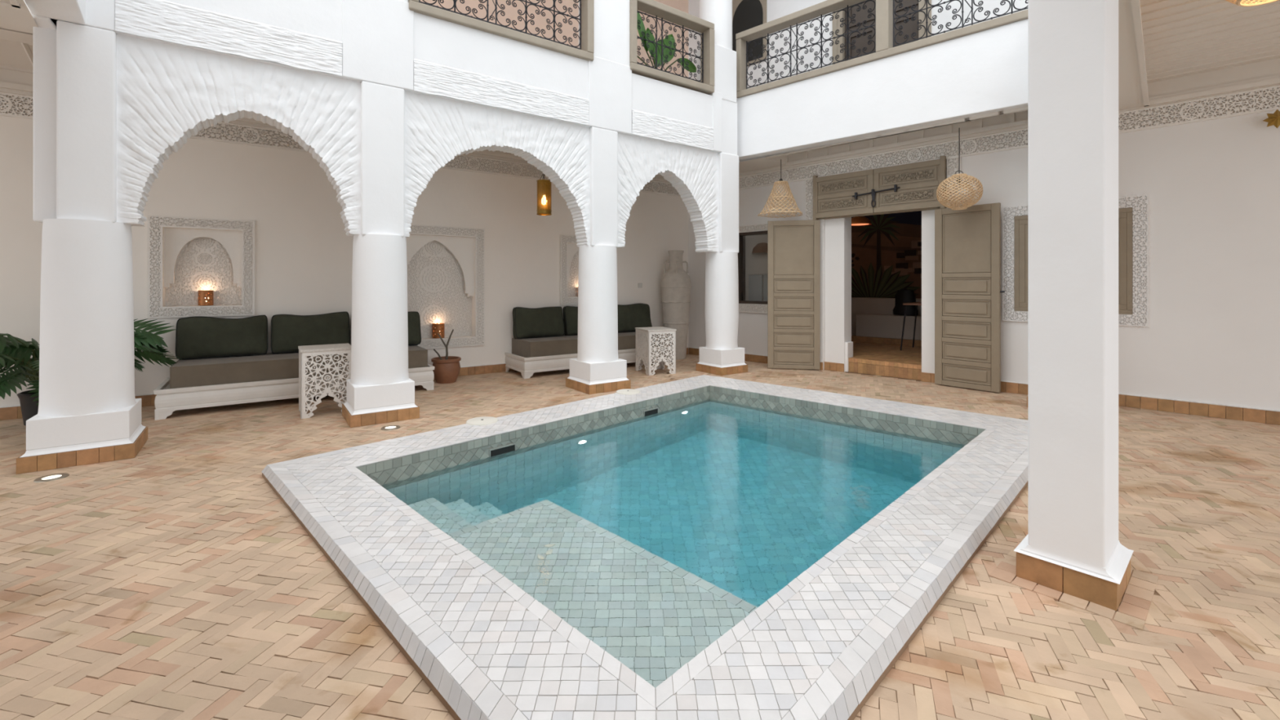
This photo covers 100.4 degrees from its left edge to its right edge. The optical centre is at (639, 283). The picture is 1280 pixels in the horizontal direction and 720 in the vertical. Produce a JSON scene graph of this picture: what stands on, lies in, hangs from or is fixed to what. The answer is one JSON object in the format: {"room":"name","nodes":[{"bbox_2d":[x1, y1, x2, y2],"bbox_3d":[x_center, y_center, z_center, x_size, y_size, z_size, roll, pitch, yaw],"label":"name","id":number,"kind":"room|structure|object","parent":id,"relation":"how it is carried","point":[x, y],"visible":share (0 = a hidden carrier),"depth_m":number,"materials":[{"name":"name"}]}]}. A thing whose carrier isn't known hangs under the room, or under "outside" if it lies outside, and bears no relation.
{"room":"riad courtyard","nodes":[
{"label":"riad courtyard","id":0,"kind":"room"},
{"bbox_2d":[0,115,688,406],"bbox_3d":[-3.376,-0.350,6.709,10.314,3.200,0.160,0,0,-35],"label":"wall","id":1,"kind":"structure","parent":0,"point":[304,251],"depth_m":6.25,"materials":[{"name":"paint"}]},
{"bbox_2d":[147,214,254,318],"bbox_3d":[-4.714,-0.177,5.770,0.886,1.055,0.181,0,0,-35],"label":"wall niche","id":2,"kind":"object","parent":1,"relation":"attached to","point":[222,262],"visible":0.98,"depth_m":5.77,"materials":[{"name":"white paint"}]},
{"bbox_2d":[198,290,213,305],"bbox_3d":[-4.710,0.151,5.786,0.130,0.163,0.130,0,0,-6],"label":"lantern","id":3,"kind":"object","parent":2,"relation":"in","point":[205,297],"visible":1,"depth_m":5.74,"materials":[{"name":"orange metal"}]},
{"bbox_2d":[0,87,680,196],"bbox_3d":[-3.349,-1.650,6.616,10.254,0.210,0.028,0,0,-35],"label":"trim","id":4,"kind":"structure","parent":1,"relation":"attached to","point":[13,105],"depth_m":6.06,"materials":[{"name":"white paint"}]},
{"bbox_2d":[0,346,688,420],"bbox_3d":[-3.358,1.188,6.612,10.234,0.122,0.026,0,0,-35],"label":"baseboard","id":5,"kind":"structure","parent":1,"relation":"attached to","point":[10,412],"depth_m":5.47,"materials":[{"name":"beige tile"}]},
{"bbox_2d":[406,224,484,349],"bbox_3d":[-2.741,0.040,7.128,1.285,1.620,0.181,0,0,-35],"label":"wall niche","id":6,"kind":"object","parent":1,"relation":"attached to","point":[440,268],"visible":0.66,"depth_m":7.26,"materials":[{"name":"white paint"}]},
{"bbox_2d":[431,323,444,338],"bbox_3d":[-2.708,0.626,7.163,0.155,0.194,0.155,0,0,0],"label":"lantern","id":7,"kind":"object","parent":6,"relation":"in","point":[437,328],"visible":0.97,"depth_m":7.10,"materials":[{"name":"orange metal"}]},
{"bbox_2d":[560,234,578,305],"bbox_3d":[-0.891,-0.215,8.400,0.884,1.070,0.181,0,0,-35],"label":"wall niche","id":8,"kind":"object","parent":1,"relation":"attached to","point":[569,250],"visible":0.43,"depth_m":8.21,"materials":[{"name":"white paint"}]},
{"bbox_2d":[638,283,642,288],"bbox_3d":[0.003,0.025,8.930,0.080,0.080,0.012,0,0,-35],"label":"wall switch","id":9,"kind":"object","parent":1,"relation":"attached to","point":[640,285],"visible":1,"depth_m":8.93,"materials":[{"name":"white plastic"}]},
{"bbox_2d":[51,0,737,252],"bbox_3d":[-1.528,-3.050,5.689,6.950,5.200,0.355,0,0,-36],"label":"wall","id":10,"kind":"structure","parent":0,"point":[298,68],"depth_m":5.04,"materials":[{"name":"white paint"}]},
{"bbox_2d":[23,0,56,30],"bbox_3d":[-5.798,-2.230,2.626,4.040,0.840,0.340,0,0,-36],"label":"trim","id":11,"kind":"structure","parent":10,"relation":"attached to","point":[41,21],"depth_m":3.69,"materials":[{"name":"white paint"}]},
{"bbox_2d":[24,0,85,26],"bbox_3d":[-2.330,-2.240,1.731,0.260,0.820,5.700,0,0,-41],"label":"trim","id":12,"kind":"structure","parent":10,"relation":"attached to","point":[68,11],"depth_m":3.58,"materials":[{"name":"white paint"}]},
{"bbox_2d":[408,0,594,61],"bbox_3d":[-1.399,-3.065,5.652,2.003,0.970,0.195,0,0,-36],"label":"balcony railing","id":13,"kind":"object","parent":10,"relation":"on","point":[585,51],"visible":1,"depth_m":5.78,"materials":[{"name":"metal"}]},
{"bbox_2d":[629,0,714,94],"bbox_3d":[0.402,-3.080,6.945,1.379,0.940,0.195,0,0,-36],"label":"balcony railing","id":14,"kind":"object","parent":10,"relation":"on","point":[705,85],"visible":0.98,"depth_m":6.91,"materials":[{"name":"beige paint"}]},
{"bbox_2d":[636,10,703,83],"bbox_3d":[0.392,-3.080,6.960,1.165,0.710,0.016,0,0,-36],"label":"grille","id":15,"kind":"object","parent":14,"relation":"attached to","point":[654,12],"depth_m":6.96,"materials":[{"name":"grey metal"}]},
{"bbox_2d":[698,0,732,50],"bbox_3d":[1.089,-4.175,7.676,0.480,2.950,0.480,0,0,0],"label":"column","id":16,"kind":"structure","parent":10,"relation":"on","point":[718,12],"depth_m":7.46,"materials":[{"name":"white paint"}]},
{"bbox_2d":[420,0,688,77],"bbox_3d":[-3.356,-3.950,6.626,10.254,3.600,0.001,0,0,-35],"label":"wall","id":17,"kind":"structure","parent":0,"point":[511,12],"depth_m":8.06,"materials":[{"name":"pink paint"}]},
{"bbox_2d":[0,354,1279,719],"bbox_3d":[0.000,1.251,3.900,21.624,0.011,17.816,0,0,-42],"label":"floor","id":18,"kind":"structure","parent":0,"point":[171,580],"depth_m":2.18,"materials":[{"name":"ceramic"}]},
{"bbox_2d":[16,389,39,426],"bbox_3d":[-5.280,1.100,4.780,0.400,0.300,0.400,0,0,0],"label":"pot","id":19,"kind":"object","parent":18,"relation":"on","point":[29,409],"depth_m":4.61,"materials":[{"name":"black ceramic"}]},
{"bbox_2d":[33,473,69,482],"bbox_3d":[-3.790,1.247,3.436,0.156,0.006,0.156,0,0,0],"label":"spotlight","id":20,"kind":"object","parent":18,"relation":"on","point":[57,476],"visible":1,"depth_m":3.43,"materials":[{"name":"silver metal"}]},
{"bbox_2d":[16,20,147,474],"bbox_3d":[-4.028,-0.500,3.898,0.573,3.500,0.573,0,0,-36],"label":"column","id":21,"kind":"structure","parent":18,"relation":"on","point":[89,412],"depth_m":3.75,"materials":[{"name":"white paint"}]},
{"bbox_2d":[0,318,181,426],"bbox_3d":[-5.165,0.794,4.643,1.494,0.913,1.280,0,0,0],"label":"potted plant","id":22,"kind":"object","parent":18,"relation":"on","point":[16,351],"visible":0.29,"depth_m":4.61,"materials":[{"name":"green plant"}]},
{"bbox_2d":[153,345,434,420],"bbox_3d":[-3.668,1.012,5.919,2.472,0.475,0.806,0,0,-35],"label":"sofa","id":23,"kind":"object","parent":18,"relation":"on","point":[206,382],"visible":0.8,"depth_m":5.30,"materials":[{"name":"grey fabric"}]},
{"bbox_2d":[175,315,267,359],"bbox_3d":[-4.420,0.559,5.664,0.769,0.448,0.250,0,0,-36],"label":"cushion","id":24,"kind":"object","parent":23,"relation":"on","point":[196,336],"visible":0.99,"depth_m":5.58,"materials":[{"name":"green fabric"}]},
{"bbox_2d":[271,311,350,353],"bbox_3d":[-3.773,0.555,6.126,0.772,0.458,0.258,0,0,-32],"label":"cushion","id":25,"kind":"object","parent":23,"relation":"on","point":[288,331],"visible":0.8,"depth_m":6.03,"materials":[{"name":"green fabric"}]},
{"bbox_2d":[351,311,421,345],"bbox_3d":[-3.116,0.565,6.575,0.770,0.437,0.268,0,0,-33],"label":"cushion","id":26,"kind":"object","parent":23,"relation":"on","point":[414,320],"visible":0.23,"depth_m":6.69,"materials":[{"name":"green fabric"}]},
{"bbox_2d":[297,342,351,418],"bbox_3d":[-3.085,0.932,5.235,0.442,0.635,0.442,0,0,-35],"label":"table","id":27,"kind":"object","parent":18,"relation":"on","point":[343,349],"visible":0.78,"depth_m":5.07,"materials":[{"name":"white paint"}]},
{"bbox_2d":[342,80,419,427],"bbox_3d":[-2.450,-0.290,5.030,0.574,3.080,0.573,0,0,-36],"label":"column","id":28,"kind":"structure","parent":18,"relation":"on","point":[380,389],"depth_m":4.85,"materials":[{"name":"white paint"}]},
{"bbox_2d":[380,425,399,430],"bbox_3d":[-2.165,1.247,4.630,0.156,0.006,0.156,0,0,0],"label":"spotlight","id":29,"kind":"object","parent":18,"relation":"on","point":[388,427],"visible":1,"depth_m":4.62,"materials":[{"name":"silver metal"}]},
{"bbox_2d":[431,328,461,383],"bbox_3d":[-2.470,0.913,6.800,0.360,0.674,0.360,0,0,0],"label":"potted plant","id":30,"kind":"object","parent":18,"relation":"on","point":[446,368],"visible":0.98,"depth_m":6.68,"materials":[{"name":"ceramic"}]},
{"bbox_2d":[504,331,671,378],"bbox_3d":[-0.716,1.012,8.021,2.472,0.475,0.746,0,0,-35],"label":"sofa","id":31,"kind":"object","parent":18,"relation":"on","point":[529,356],"visible":0.43,"depth_m":7.36,"materials":[{"name":"grey fabric"}]},
{"bbox_2d":[512,306,564,338],"bbox_3d":[-1.460,0.553,7.738,0.770,0.454,0.255,0,0,-35],"label":"cushion","id":32,"kind":"object","parent":31,"relation":"on","point":[544,322],"visible":1,"depth_m":7.63,"materials":[{"name":"green fabric"}]},
{"bbox_2d":[563,306,577,335],"bbox_3d":[-0.809,0.553,8.196,0.769,0.455,0.242,0,0,-33],"label":"cushion","id":33,"kind":"object","parent":31,"relation":"on","point":[570,313],"visible":0.31,"depth_m":7.98,"materials":[{"name":"green fabric"}]},
{"bbox_2d":[617,303,652,332],"bbox_3d":[-0.155,0.548,8.647,0.769,0.463,0.262,0,0,-36],"label":"cushion","id":34,"kind":"object","parent":31,"relation":"on","point":[630,317],"visible":0.61,"depth_m":8.57,"materials":[{"name":"green fabric"}]},
{"bbox_2d":[565,126,631,394],"bbox_3d":[-0.508,-0.290,6.425,0.574,3.080,0.574,0,0,-36],"label":"column","id":35,"kind":"structure","parent":18,"relation":"on","point":[597,368],"depth_m":6.23,"materials":[{"name":"white paint"}]},
{"bbox_2d":[261,374,1027,719],"bbox_3d":[0.499,1.221,3.999,3.690,0.097,4.967,0,0,45],"label":"pool coping","id":36,"kind":"object","parent":18,"relation":"on","point":[821,646],"visible":1,"depth_m":2.00,"materials":[{"name":"grey tile"}]},
{"bbox_2d":[466,416,497,425],"bbox_3d":[-1.350,1.167,4.563,0.264,0.016,0.264,0,0,0],"label":"access cover","id":37,"kind":"object","parent":36,"relation":"on","point":[483,420],"visible":1,"depth_m":4.53,"materials":[{"name":"beige plastic"}]},
{"bbox_2d":[616,388,639,394],"bbox_3d":[-0.130,1.167,5.800,0.264,0.016,0.264,0,0,0],"label":"access cover","id":38,"kind":"object","parent":36,"relation":"on","point":[627,391],"visible":1,"depth_m":5.77,"materials":[{"name":"beige plastic"}]},
{"bbox_2d":[635,326,676,375],"bbox_3d":[0.217,0.940,7.575,0.427,0.620,0.492,0,0,-22],"label":"table","id":39,"kind":"object","parent":18,"relation":"on","point":[644,352],"visible":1,"depth_m":7.40,"materials":[{"name":"white paint"}]},
{"bbox_2d":[660,249,691,359],"bbox_3d":[0.605,0.345,8.960,0.524,1.810,0.524,0,0,-35],"label":"urn","id":40,"kind":"object","parent":18,"relation":"on","point":[676,286],"visible":0.96,"depth_m":8.78,"materials":[{"name":"ceramic"}]},
{"bbox_2d":[696,151,747,375],"bbox_3d":[1.169,-0.290,7.629,0.523,3.080,0.524,0,0,-36],"label":"column","id":41,"kind":"structure","parent":18,"relation":"on","point":[722,355],"depth_m":7.44,"materials":[{"name":"white paint"}]},
{"bbox_2d":[1013,0,1133,611],"bbox_3d":[1.853,-0.285,2.279,0.388,3.070,0.340,0,0,-41],"label":"pillar","id":42,"kind":"structure","parent":18,"relation":"on","point":[1072,546],"depth_m":2.16,"materials":[{"name":"white paint"}]},
{"bbox_2d":[0,0,1279,178],"bbox_3d":[-0.413,-2.007,3.133,10.862,0.504,10.965,0,0,-45],"label":"ceiling","id":43,"kind":"structure","parent":0,"point":[1170,51],"depth_m":4.68,"materials":[{"name":"beige paint"}]},
{"bbox_2d":[536,173,551,215],"bbox_3d":[-1.245,-1.368,6.930,0.195,0.934,0.195,0,0,-25],"label":"pendant lantern","id":44,"kind":"object","parent":43,"relation":"hanging from","point":[544,186],"visible":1,"depth_m":6.86,"materials":[{"name":"gold metal"}]},
{"bbox_2d":[757,159,802,217],"bbox_3d":[2.040,-1.394,7.736,0.650,0.833,0.635,0,0,36],"label":"pendant","id":45,"kind":"object","parent":43,"relation":"hanging from","point":[772,195],"visible":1,"depth_m":7.68,"materials":[{"name":"beige wicker"}]},
{"bbox_2d":[936,127,982,209],"bbox_3d":[3.670,-1.327,6.130,0.462,0.936,0.462,0,0,0],"label":"pendant","id":46,"kind":"object","parent":43,"relation":"hanging from","point":[947,194],"visible":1,"depth_m":6.04,"materials":[{"name":"beige wicker"}]},
{"bbox_2d":[1225,0,1279,7],"bbox_3d":[3.780,-1.854,3.200,0.512,0.252,0.512,0,0,45],"label":"pendant","id":47,"kind":"object","parent":43,"relation":"hanging from","point":[1239,2],"visible":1,"depth_m":3.32,"materials":[{"name":"gold"}]},
{"bbox_2d":[356,385,985,484],"bbox_3d":[0.460,1.871,3.905,2.740,1.379,3.923,0,0,45],"label":"wall tiles","id":48,"kind":"object","parent":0,"point":[395,469],"visible":0.08,"depth_m":4.71,"materials":[{"name":"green tile"}]},
{"bbox_2d":[488,443,515,456],"bbox_3d":[-1.103,1.319,4.229,0.066,0.074,0.236,0,0,44],"label":"skimmer mouth","id":49,"kind":"object","parent":48,"relation":"attached to","point":[510,447],"visible":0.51,"depth_m":4.21,"materials":[{"name":"black plastic"}]},
{"bbox_2d":[643,407,658,416],"bbox_3d":[0.093,1.319,5.479,0.066,0.074,0.216,0,0,44],"label":"skimmer mouth","id":50,"kind":"object","parent":48,"relation":"attached to","point":[647,412],"visible":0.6,"depth_m":5.46,"materials":[{"name":"black plastic"}]},
{"bbox_2d":[380,399,965,688],"bbox_3d":[0.460,1.952,3.905,2.742,1.235,3.924,0,0,45],"label":"pool water","id":51,"kind":"object","parent":48,"relation":"on","point":[653,536],"visible":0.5,"depth_m":3.12,"materials":[{"name":"blue liquid"}]},
{"bbox_2d":[824,217,853,372],"bbox_3d":[2.899,-0.150,7.749,0.332,2.800,0.250,0,0,45],"label":"wall","id":52,"kind":"structure","parent":0,"point":[838,344],"depth_m":7.67,"materials":[{"name":"paint"}]},
{"bbox_2d":[824,361,844,372],"bbox_3d":[2.791,1.190,7.671,0.290,0.117,0.023,0,0,45],"label":"baseboard","id":53,"kind":"object","parent":52,"relation":"attached to","point":[835,366],"visible":1,"depth_m":7.66,"materials":[{"name":"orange tile"}]},
{"bbox_2d":[736,18,1027,161],"bbox_3d":[2.842,-2.260,6.592,3.900,0.860,0.280,0,0,43],"label":"wall","id":54,"kind":"structure","parent":0,"point":[985,72],"depth_m":6.27,"materials":[{"name":"white paint"}]},
{"bbox_2d":[735,0,1027,97],"bbox_3d":[2.830,-3.150,6.487,3.775,0.920,0.190,0,0,43],"label":"balcony railing","id":55,"kind":"object","parent":54,"relation":"on","point":[885,46],"visible":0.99,"depth_m":6.70,"materials":[{"name":"beige paint"}]},
{"bbox_2d":[746,0,875,88],"bbox_3d":[2.202,-3.150,7.086,1.816,0.710,0.016,0,0,43],"label":"grille","id":56,"kind":"object","parent":55,"relation":"attached to","point":[852,2],"depth_m":7.03,"materials":[{"name":"grey metal"}]},
{"bbox_2d":[893,0,1027,47],"bbox_3d":[3.574,-3.150,5.823,1.536,0.710,0.016,0,0,43],"label":"grille","id":57,"kind":"object","parent":55,"relation":"attached to","point":[926,15],"depth_m":6.01,"materials":[{"name":"grey metal"}]},
{"bbox_2d":[848,341,921,380],"bbox_3d":[4.297,1.149,7.940,3.300,0.203,2.402,0,0,45],"label":"floor","id":58,"kind":"structure","parent":0,"point":[870,358],"depth_m":7.49,"materials":[{"name":"beige tile"}]},
{"bbox_2d":[851,313,921,346],"bbox_3d":[4.941,0.800,8.965,2.680,0.500,0.362,0,0,45],"label":"bench","id":59,"kind":"object","parent":58,"relation":"on","point":[870,327],"visible":0.42,"depth_m":9.35,"materials":[{"name":"beige"}]},
{"bbox_2d":[851,297,921,335],"bbox_3d":[5.295,0.655,9.079,4.500,0.790,0.280,0,0,45],"label":"wall","id":60,"kind":"structure","parent":58,"relation":"on","point":[859,304],"depth_m":9.89,"materials":[{"name":"beige paint"}]},
{"bbox_2d":[893,288,918,315],"bbox_3d":[4.616,0.313,9.277,0.410,0.470,0.246,0,0,45],"label":"chair","id":61,"kind":"object","parent":58,"relation":"on","point":[902,295],"visible":0.91,"depth_m":9.20,"materials":[{"name":"black leather"}]},
{"bbox_2d":[900,302,921,350],"bbox_3d":[4.563,0.676,8.382,0.709,0.751,0.600,0,0,45],"label":"bistro table","id":62,"kind":"object","parent":58,"relation":"on","point":[916,304],"visible":0.48,"depth_m":8.41,"materials":[{"name":"metal"}]},
{"bbox_2d":[921,209,934,373],"bbox_3d":[3.791,-0.150,6.857,0.250,2.800,0.245,0,0,-45],"label":"wall","id":63,"kind":"structure","parent":0,"point":[927,216],"depth_m":6.79,"materials":[{"name":"paint"}]},
{"bbox_2d":[688,0,1279,422],"bbox_3d":[4.153,-2.245,6.423,9.160,7.010,0.252,0,0,45],"label":"wall","id":64,"kind":"structure","parent":0,"point":[1212,334],"depth_m":5.16,"materials":[{"name":"paint"}]},
{"bbox_2d":[732,0,767,66],"bbox_3d":[1.754,-4.330,8.628,0.670,1.600,0.027,0,0,45],"label":"window","id":65,"kind":"structure","parent":64,"relation":"in","point":[746,14],"depth_m":8.58,"materials":[{"name":"beige paint"}]},
{"bbox_2d":[737,223,767,313],"bbox_3d":[1.854,-0.245,8.601,0.122,1.410,0.950,0,0,-45],"label":"window","id":66,"kind":"structure","parent":64,"relation":"in","point":[753,239],"depth_m":8.62,"materials":[{"name":"grey glass"}]},
{"bbox_2d":[688,346,822,369],"bbox_3d":[1.762,1.188,8.622,2.510,0.122,0.022,0,0,45],"label":"baseboard","id":67,"kind":"structure","parent":64,"relation":"attached to","point":[748,357],"depth_m":8.56,"materials":[{"name":"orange tile"}]},
{"bbox_2d":[805,178,813,220],"bbox_3d":[2.510,-0.210,7.874,0.135,2.680,0.022,0,0,45],"label":"trim","id":68,"kind":"structure","parent":64,"relation":"attached to","point":[809,183],"depth_m":7.88,"materials":[{"name":"white paint"}]},
{"bbox_2d":[832,0,931,63],"bbox_3d":[3.253,-3.660,7.211,1.287,2.500,0.150,0,0,45],"label":"door","id":69,"kind":"structure","parent":64,"relation":"in","point":[908,28],"depth_m":7.33,"materials":[{"name":"beige paint"}]},
{"bbox_2d":[767,155,1004,392],"bbox_3d":[3.143,-0.171,7.132,2.902,2.818,0.467,0,0,39],"label":"door","id":70,"kind":"structure","parent":64,"relation":"in","point":[967,242],"depth_m":6.78,"materials":[{"name":"beige paint"}]},
{"bbox_2d":[920,372,934,382],"bbox_3d":[3.698,1.190,6.764,0.245,0.117,0.023,0,0,45],"label":"baseboard","id":71,"kind":"object","parent":64,"relation":"attached to","point":[925,377],"visible":0.68,"depth_m":6.79,"materials":[{"name":"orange tile"}]},
{"bbox_2d":[946,156,960,208],"bbox_3d":[3.848,-0.210,6.536,0.150,2.680,0.022,0,0,45],"label":"trim","id":72,"kind":"structure","parent":64,"relation":"attached to","point":[953,163],"depth_m":6.54,"materials":[{"name":"white paint"}]},
{"bbox_2d":[738,83,1279,190],"bbox_3d":[4.080,-1.650,6.308,9.100,0.210,0.031,0,0,45],"label":"trim","id":73,"kind":"structure","parent":64,"relation":"attached to","point":[1268,99],"depth_m":6.14,"materials":[{"name":"white paint"}]},
{"bbox_2d":[1002,194,1148,326],"bbox_3d":[4.634,-0.233,5.749,1.225,1.315,0.024,0,0,45],"label":"window","id":74,"kind":"structure","parent":64,"relation":"in","point":[1133,227],"depth_m":5.45,"materials":[{"name":"paint"}]},
{"bbox_2d":[1018,219,1027,307],"bbox_3d":[4.474,-0.233,5.910,0.450,0.995,0.018,0,0,45],"label":"shutter","id":75,"kind":"object","parent":74,"relation":"attached to","point":[1023,224],"depth_m":6.04,"materials":[{"name":"beige paint"}]},
{"bbox_2d":[1118,212,1126,310],"bbox_3d":[4.796,-0.233,5.589,0.450,0.995,0.018,0,0,45],"label":"shutter","id":76,"kind":"object","parent":74,"relation":"attached to","point":[1122,215],"depth_m":5.45,"materials":[{"name":"beige paint"}]},
{"bbox_2d":[1000,380,1279,425],"bbox_3d":[5.517,1.185,4.867,0.022,0.127,5.030,0,0,-45],"label":"baseboard","id":77,"kind":"structure","parent":64,"relation":"attached to","point":[1191,407],"depth_m":5.11,"materials":[{"name":"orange tile"}]},
{"bbox_2d":[1262,109,1279,128],"bbox_3d":[5.603,-1.450,4.682,0.130,0.170,0.131,0,0,-5],"label":"wall lamp","id":78,"kind":"object","parent":64,"relation":"attached to","point":[1273,118],"visible":1,"depth_m":4.68,"materials":[{"name":"gold metal"}]},
{"bbox_3d":[4.528,-0.300,8.312,4.900,3.100,2.850,0,0,45],"label":"wall","id":79,"kind":"structure","parent":0,"visible":0},
{"bbox_2d":[851,210,921,298],"bbox_3d":[5.434,-0.732,9.262,4.562,1.996,0.021,0,0,45],"label":"mural","id":80,"kind":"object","parent":79,"relation":"attached to","point":[886,252],"depth_m":10.04,"materials":[{"name":"black"}]},
{"bbox_3d":[-3.471,-2.380,5.380,9.098,0.060,8.304,0,0,0],"label":"ceiling","id":81,"kind":"structure","parent":0,"visible":0},
{"bbox_2d":[637,13,696,72],"bbox_3d":[0.266,-3.090,7.571,1.301,1.350,0.340,0,0,-36],"label":"plant","id":82,"kind":"object","parent":81,"relation":"on","point":[692,68],"visible":0.27,"depth_m":7.45,"materials":[{"name":"green plant"}]},
{"bbox_2d":[851,216,871,226],"bbox_3d":[3.810,-1.390,9.277,0.400,0.720,0.400,0,0,45],"label":"pendant lamp","id":83,"kind":"object","parent":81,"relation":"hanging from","point":[857,220],"visible":0.7,"depth_m":9.14,"materials":[{"name":"orange metal"}]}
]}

